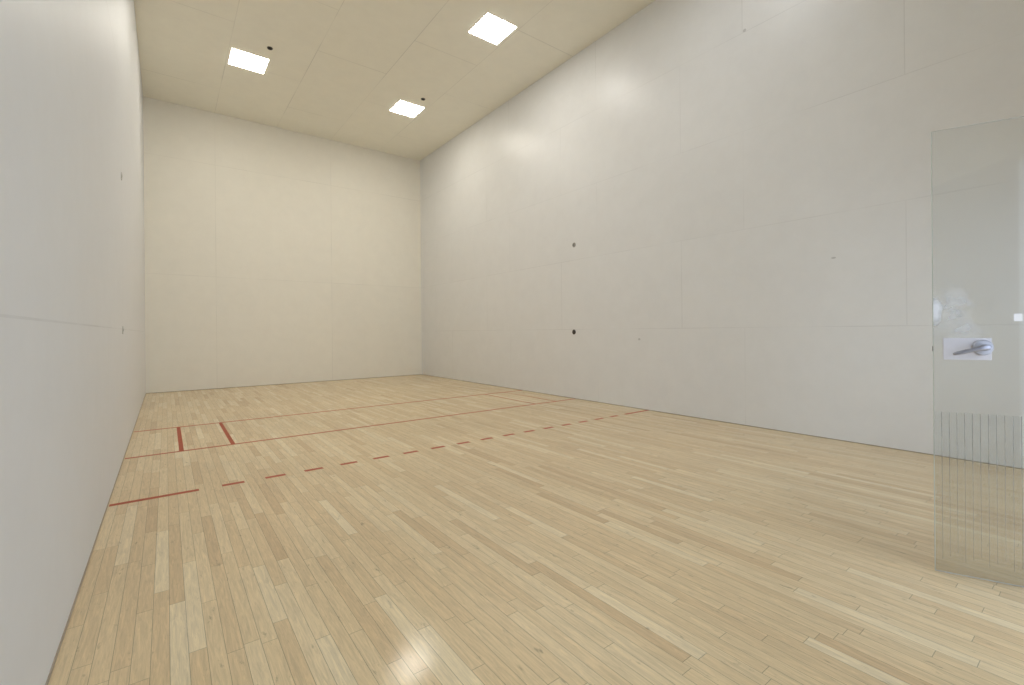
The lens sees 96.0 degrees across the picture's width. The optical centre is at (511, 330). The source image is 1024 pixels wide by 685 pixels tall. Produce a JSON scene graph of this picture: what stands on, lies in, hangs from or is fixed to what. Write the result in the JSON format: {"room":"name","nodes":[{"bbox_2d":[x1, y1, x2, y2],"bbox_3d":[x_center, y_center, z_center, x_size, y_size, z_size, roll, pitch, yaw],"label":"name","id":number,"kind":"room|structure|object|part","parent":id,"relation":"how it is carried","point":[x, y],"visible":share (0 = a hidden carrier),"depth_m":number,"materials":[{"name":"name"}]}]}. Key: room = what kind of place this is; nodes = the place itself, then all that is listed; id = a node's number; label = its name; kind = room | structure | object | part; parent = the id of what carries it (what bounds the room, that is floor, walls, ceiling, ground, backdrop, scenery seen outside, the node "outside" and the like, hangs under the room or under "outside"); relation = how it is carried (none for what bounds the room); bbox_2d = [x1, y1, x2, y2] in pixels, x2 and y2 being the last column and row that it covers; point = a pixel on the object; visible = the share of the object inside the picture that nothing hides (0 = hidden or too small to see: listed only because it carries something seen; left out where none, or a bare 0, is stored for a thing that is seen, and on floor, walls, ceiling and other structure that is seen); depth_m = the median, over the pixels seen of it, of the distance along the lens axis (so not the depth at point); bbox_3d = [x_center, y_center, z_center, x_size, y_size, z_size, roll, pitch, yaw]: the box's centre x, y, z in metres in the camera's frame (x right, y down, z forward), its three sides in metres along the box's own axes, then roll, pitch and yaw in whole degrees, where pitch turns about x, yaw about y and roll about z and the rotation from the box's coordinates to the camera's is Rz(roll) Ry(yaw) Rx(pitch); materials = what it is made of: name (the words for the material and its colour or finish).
{"room":"sports hall","nodes":[
{"label":"sports hall","id":0,"kind":"room"},
{"bbox_2d":[0,0,145,684],"bbox_3d":[-3.831,-1.772,4.420,0.120,6.020,12.190,-1,0,-37],"label":"wall","id":1,"kind":"structure","parent":0,"point":[73,385],"depth_m":1.86,"materials":[{"name":"paint"}]},
{"bbox_2d":[45,394,145,684],"bbox_3d":[-3.752,1.232,4.455,0.005,0.010,12.185,-1,0,-37],"label":"trim","id":2,"kind":"structure","parent":1,"relation":"attached to","point":[74,602],"depth_m":2.19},
{"bbox_2d":[143,96,421,392],"bbox_3d":[-5.038,-1.762,11.209,6.336,6.020,0.120,-1,0,-37],"label":"wall","id":3,"kind":"structure","parent":0,"point":[274,255],"depth_m":10.73,"materials":[{"name":"paint"}]},
{"bbox_2d":[146,374,420,393],"bbox_3d":[-4.974,1.244,11.159,6.096,0.008,0.005,-1,0,-37],"label":"trim","id":4,"kind":"structure","parent":3,"relation":"attached to","point":[417,374],"depth_m":10.75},
{"bbox_2d":[134,0,654,160],"bbox_3d":[-1.372,-4.854,6.285,6.336,0.100,12.430,-1,0,-37],"label":"ceiling","id":5,"kind":"structure","parent":0,"point":[336,70],"depth_m":8.07,"materials":[{"name":"paint"}]},
{"bbox_2d":[228,47,269,73],"bbox_3d":[-4.669,-4.771,8.168,0.580,0.009,0.580,-1,0,-37],"label":"recessed light","id":6,"kind":"object","parent":5,"relation":"in","point":[238,58],"visible":1,"depth_m":8.15,"materials":[{"name":"white plastic"}]},
{"bbox_2d":[389,100,424,117],"bbox_3d":[-2.269,-4.792,9.968,0.580,0.009,0.580,-1,0,-37],"label":"recessed light","id":7,"kind":"object","parent":5,"relation":"in","point":[405,108],"visible":1,"depth_m":9.93,"materials":[{"name":"white plastic"}]},
{"bbox_2d":[468,12,516,44],"bbox_3d":[-0.313,-4.809,7.360,0.580,0.009,0.580,-1,0,-37],"label":"recessed light","id":8,"kind":"object","parent":5,"relation":"in","point":[491,28],"visible":1,"depth_m":7.35,"materials":[{"name":"white plastic"}]},
{"bbox_2d":[48,374,1023,684],"bbox_3d":[-0.903,1.262,5.733,6.336,0.100,13.810,-1,0,-37],"label":"floor","id":9,"kind":"structure","parent":0,"point":[649,547],"depth_m":2.53,"materials":[{"name":"brown wood"}]},
{"bbox_2d":[109,489,198,506],"bbox_3d":[-2.624,1.227,3.399,0.523,0.001,0.050,-1,0,-37],"label":"court line","id":10,"kind":"object","parent":9,"relation":"on","point":[143,499],"visible":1,"depth_m":3.39,"materials":[{"name":"red paint"}]},
{"bbox_2d":[177,427,183,450],"bbox_3d":[-3.847,1.238,5.339,0.040,0.001,1.482,-1,0,-37],"label":"court line","id":11,"kind":"object","parent":9,"relation":"on","point":[180,442],"visible":1,"depth_m":5.25,"materials":[{"name":"red paint"}]},
{"bbox_2d":[219,423,234,443],"bbox_3d":[-3.481,1.234,5.613,0.040,0.001,1.482,-1,0,-37],"label":"court line","id":12,"kind":"object","parent":9,"relation":"on","point":[227,434],"visible":1,"depth_m":5.49,"materials":[{"name":"red paint"}]},
{"bbox_2d":[222,481,244,485],"bbox_3d":[-2.232,1.223,3.693,0.152,0.001,0.050,-1,0,-37],"label":"court line","id":13,"kind":"object","parent":9,"relation":"on","point":[240,481],"visible":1,"depth_m":3.69,"materials":[{"name":"red paint"}]},
{"bbox_2d":[265,474,285,478],"bbox_3d":[-1.988,1.221,3.876,0.152,0.001,0.050,-1,0,-37],"label":"court line","id":14,"kind":"object","parent":9,"relation":"on","point":[280,474],"visible":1,"depth_m":3.87,"materials":[{"name":"red paint"}]},
{"bbox_2d":[304,467,322,471],"bbox_3d":[-1.744,1.219,4.059,0.152,0.001,0.050,-1,0,-37],"label":"court line","id":15,"kind":"object","parent":9,"relation":"on","point":[320,467],"visible":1,"depth_m":4.05,"materials":[{"name":"red paint"}]},
{"bbox_2d":[135,390,521,431],"bbox_3d":[-2.232,1.223,7.503,6.076,0.001,0.042,-1,0,-37],"label":"court line","id":16,"kind":"object","parent":9,"relation":"on","point":[518,390],"visible":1,"depth_m":6.87,"materials":[{"name":"red paint"}]},
{"bbox_2d":[125,399,571,458],"bbox_3d":[-1.317,1.215,6.284,6.076,0.001,0.042,-1,0,-37],"label":"court line","id":17,"kind":"object","parent":9,"relation":"on","point":[568,399],"visible":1,"depth_m":5.50,"materials":[{"name":"red paint"}]},
{"bbox_2d":[420,0,1023,468],"bbox_3d":[1.142,-1.817,8.150,0.120,6.020,12.190,-1,0,-37],"label":"wall","id":18,"kind":"structure","parent":0,"point":[741,189],"depth_m":5.55,"materials":[{"name":"paint"}]},
{"bbox_2d":[422,374,1023,469],"bbox_3d":[1.120,1.190,8.111,0.005,0.008,12.185,-1,0,-37],"label":"trim","id":19,"kind":"structure","parent":18,"relation":"attached to","point":[422,374],"depth_m":5.25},
{"bbox_3d":[2.339,-2.937,1.361,6.336,3.800,0.120,-1,0,-37],"label":"wall","id":20,"kind":"structure","parent":0,"visible":0},
{"bbox_3d":[3.829,0.060,2.527,2.356,2.220,0.012,-1,0,-37],"label":"window","id":21,"kind":"structure","parent":20,"relation":"in","visible":0},
{"bbox_2d":[931,116,1023,586],"bbox_3d":[2.450,0.096,2.021,0.904,2.160,0.072,-1,0,30],"label":"door","id":22,"kind":"structure","parent":21,"relation":"attached to","point":[953,348],"depth_m":2.22,"materials":[{"name":"clear glass"}]},
{"bbox_3d":[2.176,0.087,2.206,0.172,0.105,0.005,-1,0,30],"label":"lock plate","id":23,"kind":"part","parent":22,"relation":"part of","materials":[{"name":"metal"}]},
{"bbox_3d":[2.158,0.090,2.163,0.134,0.053,0.022,-1,0,30],"label":"lever","id":24,"kind":"part","parent":22,"relation":"part of","materials":[{"name":"metal"}]}
]}

